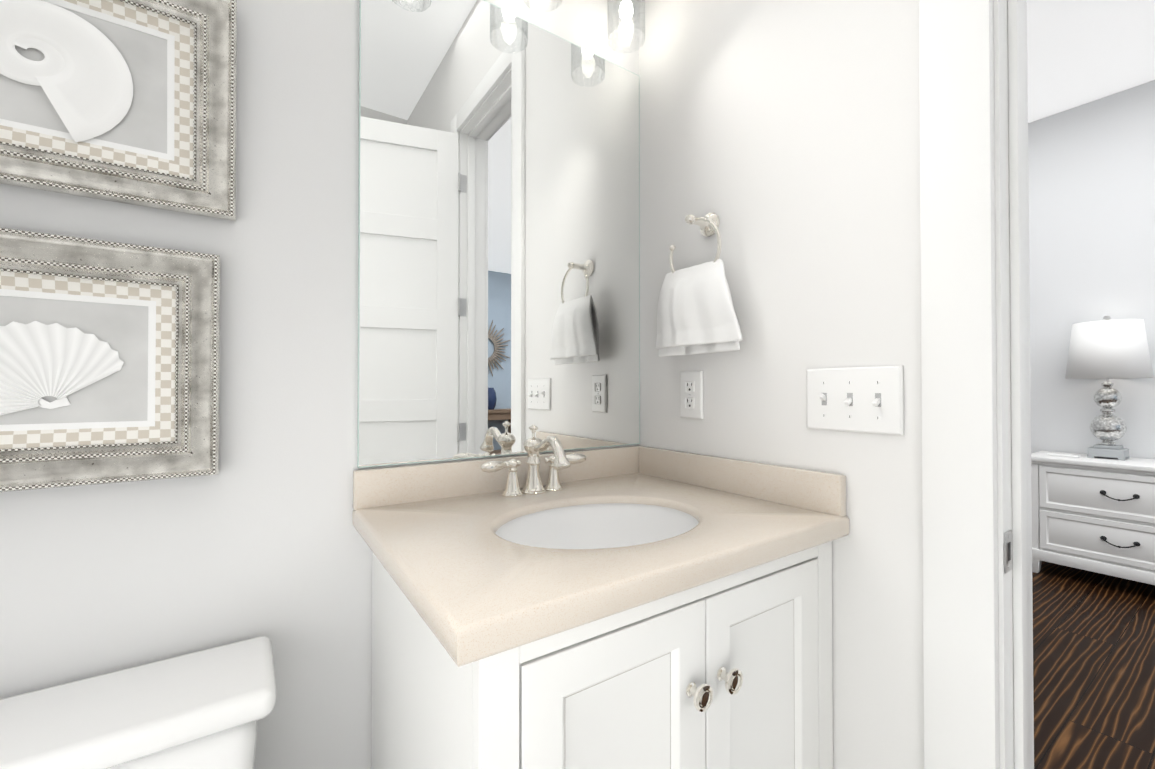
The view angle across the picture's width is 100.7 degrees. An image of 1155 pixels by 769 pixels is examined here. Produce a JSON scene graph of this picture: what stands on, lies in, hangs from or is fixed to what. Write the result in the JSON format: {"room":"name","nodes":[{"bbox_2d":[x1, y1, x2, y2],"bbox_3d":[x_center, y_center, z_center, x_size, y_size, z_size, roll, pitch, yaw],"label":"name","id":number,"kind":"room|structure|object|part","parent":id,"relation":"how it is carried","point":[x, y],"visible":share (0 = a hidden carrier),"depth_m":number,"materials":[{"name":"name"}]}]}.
{"room":"bathroom","nodes":[
{"label":"bathroom","id":0,"kind":"room"},
{"bbox_2d":[0,0,638,768],"bbox_3d":[-0.649,-0.354,0.836,1.900,3.000,0.120,0,-1,-34],"label":"wall","id":1,"kind":"structure","parent":0,"point":[258,536],"depth_m":0.83,"materials":[{"name":"white paint"}]},
{"bbox_2d":[0,227,220,491],"bbox_3d":[-0.773,-0.033,0.654,0.455,0.355,0.031,0,-1,-34],"label":"picture frame","id":2,"kind":"object","parent":1,"relation":"attached to","point":[109,361],"visible":0.98,"depth_m":0.71,"materials":[{"name":"silver metal"}]},
{"bbox_2d":[0,296,147,424],"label":"print","id":3,"kind":"object","parent":2,"relation":"attached to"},
{"bbox_2d":[0,0,236,220],"bbox_3d":[-0.757,-0.454,0.670,0.455,0.355,0.031,0,2,-34],"label":"picture frame","id":4,"kind":"object","parent":1,"relation":"attached to","point":[132,102],"visible":1,"depth_m":0.72,"materials":[{"name":"silver metal"}]},
{"bbox_2d":[0,0,166,153],"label":"print","id":5,"kind":"object","parent":4,"relation":"attached to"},
{"bbox_2d":[353,445,640,509],"bbox_3d":[-0.123,0.201,1.102,0.720,0.073,0.020,0,-1,-34],"label":"backsplash","id":6,"kind":"structure","parent":1,"relation":"attached to","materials":[{"name":"beige stone"}]},
{"bbox_2d":[357,0,639,467],"bbox_3d":[-0.124,-0.345,1.115,0.710,1.011,0.006,0,-1,-34],"label":"mirror glass","id":7,"kind":"object","parent":1,"relation":"attached to","point":[499,239],"visible":1,"depth_m":1.06,"materials":[{"name":"silver"}]},
{"bbox_2d":[522,0,644,53],"bbox_3d":[-0.089,-1.014,1.068,0.680,0.325,0.134,0,-1,-34],"label":"sconce","id":8,"kind":"object","parent":1,"relation":"attached to","point":[625,9],"visible":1,"depth_m":1.20,"materials":[{"name":"white glass"}]},
{"bbox_2d":[639,0,923,768],"bbox_3d":[0.405,-0.351,1.100,0.140,3.000,0.870,0,-1,-34],"label":"wall","id":9,"kind":"structure","parent":0,"point":[780,139],"depth_m":0.91,"materials":[{"name":"white paint"}]},
{"bbox_2d":[680,371,703,418],"bbox_3d":[0.273,0.025,1.154,0.010,0.114,0.070,0,-1,-34],"label":"electrical outlet plate","id":10,"kind":"object","parent":9,"relation":"attached to","point":[691,394],"visible":1,"depth_m":1.15,"materials":[{"name":"white plastic"}]},
{"bbox_2d":[656,212,741,356],"bbox_3d":[0.276,-0.234,1.083,0.086,0.329,0.253,0,-1,-34],"label":"towel ring","id":11,"kind":"object","parent":9,"relation":"attached to","point":[696,314],"visible":1,"depth_m":1.06,"materials":[{"name":"silver metal"}]},
{"bbox_2d":[656,259,741,356],"bbox_3d":[0.266,-0.169,1.075,0.062,0.200,0.256,0,-1,-34],"label":"towel","id":12,"kind":"object","parent":11,"relation":"hanging from","point":[696,314],"depth_m":1.05,"materials":[{"name":"white fabric"}]},
{"bbox_2d":[807,365,903,434],"bbox_3d":[0.478,0.026,0.844,0.020,0.114,0.163,0,-1,-34],"label":"switch plate","id":13,"kind":"object","parent":9,"relation":"attached to","point":[861,399],"visible":1,"depth_m":0.83,"materials":[{"name":"white plastic"}]},
{"bbox_2d":[919,0,1033,768],"bbox_3d":[0.801,-0.133,0.498,0.159,2.552,0.712,0,-1,-34],"label":"door frame","id":14,"kind":"structure","parent":9,"relation":"attached to","point":[959,442],"depth_m":0.70,"materials":[{"name":"white paint"}]},
{"bbox_2d":[1003,530,1011,573],"bbox_3d":[0.618,0.240,0.688,0.034,0.058,0.007,0,-1,-34],"label":"strike plate","id":15,"kind":"object","parent":14,"relation":"attached to","point":[1007,553],"visible":1,"depth_m":0.69,"materials":[{"name":"silver metal"}]},
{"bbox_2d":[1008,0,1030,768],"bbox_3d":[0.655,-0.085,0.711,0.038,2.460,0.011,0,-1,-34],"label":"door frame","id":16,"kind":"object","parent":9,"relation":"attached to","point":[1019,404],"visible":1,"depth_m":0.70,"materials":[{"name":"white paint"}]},
{"bbox_2d":[1027,0,1154,122],"bbox_3d":[2.890,-1.904,0.769,3.580,0.100,8.240,0,-1,-34],"label":"ceiling","id":17,"kind":"structure","parent":0,"point":[1080,52],"depth_m":2.63,"materials":[{"name":"white paint"}]},
{"bbox_2d":[1028,80,1154,458],"bbox_3d":[4.320,-0.345,1.728,0.120,3.000,8.240,0,-1,-34],"label":"wall","id":18,"kind":"structure","parent":0,"point":[1091,164],"depth_m":3.10,"materials":[{"name":"white paint"}]},
{"bbox_2d":[1032,561,1154,768],"bbox_3d":[2.047,1.190,0.165,5.620,0.100,8.240,0,-1,-34],"label":"floor","id":19,"kind":"structure","parent":0,"point":[1094,668],"depth_m":1.94,"materials":[{"name":"brown wood"}]},
{"bbox_2d":[1031,451,1154,584],"bbox_3d":[3.206,0.806,2.796,0.467,0.720,0.816,0,-1,-34],"label":"nightstand","id":20,"kind":"object","parent":19,"relation":"on","point":[1096,514],"visible":0.98,"depth_m":2.76,"materials":[{"name":"white paint"}]},
{"bbox_2d":[1047,453,1079,457],"bbox_3d":[3.018,0.440,2.975,0.040,0.014,0.140,0,-1,-34],"label":"remote control","id":21,"kind":"object","parent":20,"relation":"on","point":[1063,455],"visible":1,"depth_m":2.97,"materials":[{"name":"white plastic"}]},
{"bbox_3d":[3.038,0.625,2.684,0.018,0.250,0.660,0,-1,-34],"label":"drawer","id":22,"kind":"part","parent":20,"relation":"part of","materials":[{"name":"white paint"}]},
{"bbox_3d":[3.038,0.885,2.681,0.018,0.230,0.660,0,-1,-34],"label":"drawer","id":23,"kind":"part","parent":20,"relation":"part of","materials":[{"name":"white paint"}]},
{"bbox_2d":[1065,316,1153,460],"bbox_3d":[3.221,0.013,2.912,0.360,0.866,0.360,0,-1,-34],"label":"lamp","id":24,"kind":"object","parent":20,"relation":"on","point":[1106,348],"visible":1,"depth_m":2.84,"materials":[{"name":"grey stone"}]},
{"bbox_3d":[3.221,-0.216,2.914,0.032,0.409,0.032,0,-1,-34],"label":"stem","id":25,"kind":"part","parent":24,"relation":"part of","materials":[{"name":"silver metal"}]},
{"bbox_3d":[3.221,-0.208,2.914,0.360,0.340,0.360,0,-1,-34],"label":"lamp shade","id":26,"kind":"part","parent":24,"relation":"part of","materials":[{"name":"white fabric"}]},
{"bbox_3d":[3.023,0.626,2.674,0.024,0.049,0.150,0,-1,-34],"label":"drawer handle","id":27,"kind":"part","parent":20,"relation":"part of","materials":[{"name":"black metal"}]},
{"bbox_3d":[3.023,0.886,2.671,0.024,0.049,0.150,0,-1,-34],"label":"drawer handle","id":28,"kind":"part","parent":20,"relation":"part of","materials":[{"name":"black metal"}]},
{"bbox_3d":[0.112,1.134,-0.191,1.780,0.004,2.410,0,-1,-34],"label":"bathroom tile floor","id":29,"kind":"structure","parent":19,"relation":"on","visible":0},
{"bbox_2d":[0,636,275,768],"bbox_3d":[-0.530,0.781,0.409,0.470,0.723,0.678,0,-1,-34],"label":"toilet","id":30,"kind":"object","parent":29,"relation":"on","point":[206,709],"visible":0.98,"depth_m":0.63,"materials":[{"name":"white ceramic"}]},
{"bbox_3d":[-0.664,0.602,0.608,0.426,0.285,0.183,0,-1,-34],"label":"tank","id":31,"kind":"part","parent":30,"relation":"part of","materials":[{"name":"white ceramic"}]},
{"bbox_2d":[352,424,848,768],"bbox_3d":[0.028,0.616,0.875,0.720,1.062,0.558,0,-1,-34],"label":"bathroom vanity","id":32,"kind":"object","parent":29,"relation":"on","point":[636,607],"visible":1,"depth_m":0.70,"materials":[{"name":"white paint"}]},
{"bbox_2d":[352,473,848,666],"bbox_3d":[0.028,0.252,0.879,0.720,0.038,0.558,0,-1,-34],"label":"countertop","id":33,"kind":"structure","parent":32,"relation":"on","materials":[{"name":"beige stone"}]},
{"bbox_2d":[481,424,585,496],"bbox_3d":[-0.066,0.160,1.001,0.258,0.148,0.159,0,-1,-34],"label":"faucet","id":34,"kind":"object","parent":33,"relation":"on","point":[533,487],"depth_m":1.02,"materials":[{"name":"silver metal"}]},
{"bbox_2d":[496,503,697,548],"bbox_3d":[0.041,0.320,0.842,0.440,0.144,0.354,0,-1,-34],"label":"sink","id":35,"kind":"object","parent":33,"relation":"in","point":[543,525],"depth_m":0.97,"materials":[{"name":"white ceramic"}]},
{"bbox_3d":[0.056,0.618,0.604,0.291,0.626,0.020,0,-1,-34],"label":"door","id":36,"kind":"part","parent":32,"relation":"part of","materials":[{"name":"white paint"}]},
{"bbox_3d":[0.298,0.620,0.769,0.291,0.626,0.020,0,-1,-34],"label":"door","id":37,"kind":"part","parent":32,"relation":"part of","materials":[{"name":"white paint"}]}
]}

